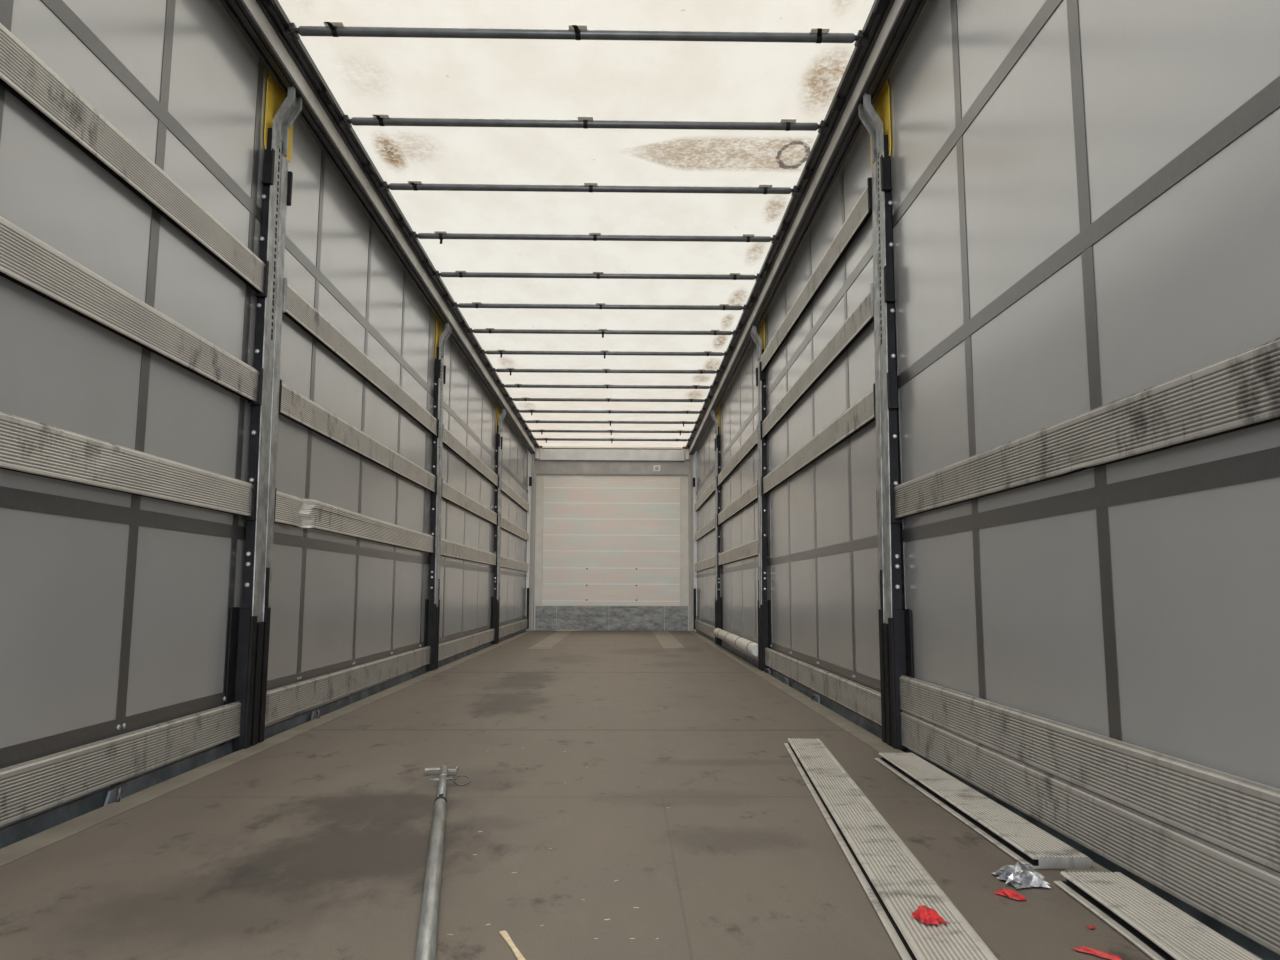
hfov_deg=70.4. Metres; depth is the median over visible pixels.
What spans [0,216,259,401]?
plank
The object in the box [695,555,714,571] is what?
plank
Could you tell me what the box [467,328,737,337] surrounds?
bow
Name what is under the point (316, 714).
ring
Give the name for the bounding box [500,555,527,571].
plank
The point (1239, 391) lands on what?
plank
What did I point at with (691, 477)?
post
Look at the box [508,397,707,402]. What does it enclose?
bow
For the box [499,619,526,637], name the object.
plank
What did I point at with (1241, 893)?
plank
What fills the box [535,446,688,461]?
trim
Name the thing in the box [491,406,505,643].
post
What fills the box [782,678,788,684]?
ring
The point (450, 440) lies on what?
plank
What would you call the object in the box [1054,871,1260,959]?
plank
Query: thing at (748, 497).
plank
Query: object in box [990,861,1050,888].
plastic film
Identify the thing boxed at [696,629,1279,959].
trim
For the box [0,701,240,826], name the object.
plank
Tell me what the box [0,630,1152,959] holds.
floor
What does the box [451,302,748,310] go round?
bow
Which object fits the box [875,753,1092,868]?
plank
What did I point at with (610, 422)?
bow
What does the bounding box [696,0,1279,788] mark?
wall
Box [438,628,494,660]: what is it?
plank
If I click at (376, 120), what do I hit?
bow
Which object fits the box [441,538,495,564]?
plank
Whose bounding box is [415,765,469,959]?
bar
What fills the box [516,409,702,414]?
bow
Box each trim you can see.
[0,629,525,848]
[0,630,534,866]
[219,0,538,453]
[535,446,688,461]
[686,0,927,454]
[689,631,1262,959]
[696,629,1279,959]
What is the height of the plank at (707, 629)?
0.130 m
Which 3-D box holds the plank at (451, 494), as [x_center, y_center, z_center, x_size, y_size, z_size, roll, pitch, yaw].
[-1.616,0.252,8.763,0.025,0.130,3.200,0,-7,-1]
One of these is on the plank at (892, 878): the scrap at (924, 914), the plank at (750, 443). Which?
the scrap at (924, 914)
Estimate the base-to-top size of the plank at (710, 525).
0.130 m
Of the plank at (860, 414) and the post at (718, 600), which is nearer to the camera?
the plank at (860, 414)
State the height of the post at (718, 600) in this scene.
2.768 m
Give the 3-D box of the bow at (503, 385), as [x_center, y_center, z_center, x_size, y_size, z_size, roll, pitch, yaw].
[-0.353,-1.014,9.851,2.320,0.042,0.068,0,-7,-1]
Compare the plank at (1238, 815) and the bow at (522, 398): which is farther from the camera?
the bow at (522, 398)
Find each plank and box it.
[0,23,265,293]
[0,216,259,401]
[0,411,252,516]
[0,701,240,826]
[265,646,430,724]
[275,491,433,552]
[280,383,435,491]
[283,283,437,435]
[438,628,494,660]
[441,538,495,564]
[442,427,497,485]
[442,481,496,524]
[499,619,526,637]
[500,516,528,540]
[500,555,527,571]
[501,479,528,511]
[695,479,714,511]
[695,517,714,540]
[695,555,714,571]
[695,620,714,637]
[718,428,757,485]
[718,483,756,524]
[718,539,757,564]
[761,186,871,371]
[762,291,873,437]
[763,389,875,493]
[765,647,881,725]
[784,738,997,959]
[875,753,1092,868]
[894,337,1279,518]
[899,675,1279,871]
[901,711,1279,954]
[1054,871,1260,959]
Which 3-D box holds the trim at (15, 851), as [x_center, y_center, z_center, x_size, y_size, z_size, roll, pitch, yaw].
[-1.521,1.441,6.750,0.092,0.032,14.100,0,-7,-1]
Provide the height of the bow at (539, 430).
0.070 m
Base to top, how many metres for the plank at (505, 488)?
0.130 m
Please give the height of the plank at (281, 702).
0.130 m
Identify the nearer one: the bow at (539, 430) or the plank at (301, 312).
the plank at (301, 312)
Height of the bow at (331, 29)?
0.042 m
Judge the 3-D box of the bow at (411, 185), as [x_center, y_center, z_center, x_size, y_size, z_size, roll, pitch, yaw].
[-0.270,-1.608,4.984,2.320,0.042,0.105,0,-7,-1]
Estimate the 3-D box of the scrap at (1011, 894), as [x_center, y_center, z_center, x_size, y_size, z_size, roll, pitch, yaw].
[0.735,0.821,1.804,0.027,0.012,0.068,5,-8,-32]
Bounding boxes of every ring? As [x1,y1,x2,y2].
[104,787,124,805]
[311,710,319,719]
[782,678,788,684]
[811,694,819,702]
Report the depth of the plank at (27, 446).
2.57 m
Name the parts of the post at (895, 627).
roller plate, rail, plate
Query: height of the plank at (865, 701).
0.130 m
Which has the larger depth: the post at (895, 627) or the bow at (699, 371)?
the bow at (699, 371)
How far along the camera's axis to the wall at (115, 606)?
3.08 m
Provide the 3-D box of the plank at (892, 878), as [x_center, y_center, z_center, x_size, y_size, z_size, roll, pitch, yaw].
[0.537,0.840,2.013,0.145,0.026,3.150,0,-7,4]
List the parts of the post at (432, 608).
plate, rail, roller plate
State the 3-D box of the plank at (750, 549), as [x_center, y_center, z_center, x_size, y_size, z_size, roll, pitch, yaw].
[0.931,0.713,8.750,0.025,0.130,3.200,0,-7,-1]
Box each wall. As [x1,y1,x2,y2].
[0,0,528,828]
[526,446,696,631]
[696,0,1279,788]
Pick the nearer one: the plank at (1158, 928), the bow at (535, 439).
the plank at (1158, 928)
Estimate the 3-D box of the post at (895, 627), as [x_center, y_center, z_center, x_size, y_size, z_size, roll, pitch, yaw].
[0.995,-0.329,3.752,0.095,2.768,0.355,0,-7,-1]
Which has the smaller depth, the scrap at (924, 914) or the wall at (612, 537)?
the scrap at (924, 914)
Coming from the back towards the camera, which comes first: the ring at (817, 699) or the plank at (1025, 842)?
the ring at (817, 699)
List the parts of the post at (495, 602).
plate, rail, roller plate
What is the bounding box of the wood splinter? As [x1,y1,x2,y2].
[499,930,525,959]
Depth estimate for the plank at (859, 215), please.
4.95 m
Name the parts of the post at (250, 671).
plate, rail, roller plate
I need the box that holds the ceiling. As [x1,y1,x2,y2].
[278,0,874,446]
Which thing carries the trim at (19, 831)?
attached to the wall at (115, 606)
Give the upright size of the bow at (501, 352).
0.070 m
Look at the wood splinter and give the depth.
1.54 m
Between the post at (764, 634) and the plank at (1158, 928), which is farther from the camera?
the post at (764, 634)
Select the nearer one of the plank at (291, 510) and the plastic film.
the plastic film
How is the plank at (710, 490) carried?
attached to the post at (718, 600)
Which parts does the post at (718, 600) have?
rail, roller plate, plate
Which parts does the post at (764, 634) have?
roller plate, rail, plate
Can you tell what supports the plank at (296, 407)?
attached to the post at (250, 671)
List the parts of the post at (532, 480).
frame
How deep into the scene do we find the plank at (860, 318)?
4.88 m
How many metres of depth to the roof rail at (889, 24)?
4.58 m
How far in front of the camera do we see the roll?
8.01 m
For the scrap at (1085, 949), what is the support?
on the floor
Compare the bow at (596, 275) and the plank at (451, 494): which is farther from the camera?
the plank at (451, 494)
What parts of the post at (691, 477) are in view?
frame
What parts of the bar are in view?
plate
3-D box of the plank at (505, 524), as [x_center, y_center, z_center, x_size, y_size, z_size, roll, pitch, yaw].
[-1.675,0.667,12.166,0.025,0.130,3.262,0,-7,-1]
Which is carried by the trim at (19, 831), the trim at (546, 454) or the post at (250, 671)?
the post at (250, 671)
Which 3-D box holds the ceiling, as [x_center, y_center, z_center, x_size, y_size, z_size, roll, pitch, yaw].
[-0.307,-1.377,7.166,2.380,0.021,14.200,0,-7,-1]
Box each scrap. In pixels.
[911,905,947,924]
[992,889,1026,899]
[1071,946,1121,959]
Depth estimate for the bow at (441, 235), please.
5.68 m
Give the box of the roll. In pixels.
[713,628,757,656]
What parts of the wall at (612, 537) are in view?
kick plate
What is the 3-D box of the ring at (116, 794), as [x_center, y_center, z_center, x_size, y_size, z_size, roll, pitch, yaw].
[-1.496,0.908,2.604,0.035,0.051,0.100,0,-7,-1]
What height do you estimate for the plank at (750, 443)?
0.130 m
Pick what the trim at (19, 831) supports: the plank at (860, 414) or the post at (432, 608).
the post at (432, 608)
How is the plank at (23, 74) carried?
attached to the post at (250, 671)
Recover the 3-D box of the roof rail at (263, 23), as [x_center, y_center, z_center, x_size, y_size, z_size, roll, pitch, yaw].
[-1.546,-1.287,7.293,0.208,0.130,14.517,0,-7,-1]
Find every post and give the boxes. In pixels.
[225,74,301,748]
[424,318,451,670]
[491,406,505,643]
[526,453,535,630]
[688,454,695,630]
[711,405,721,644]
[751,320,770,670]
[858,80,912,748]
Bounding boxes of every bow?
[284,22,868,46]
[339,115,829,132]
[379,181,800,195]
[409,231,779,243]
[432,271,762,280]
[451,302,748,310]
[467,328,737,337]
[480,350,728,357]
[491,368,720,374]
[500,384,713,389]
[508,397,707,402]
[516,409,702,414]
[522,420,698,425]
[528,429,694,434]
[533,438,690,442]

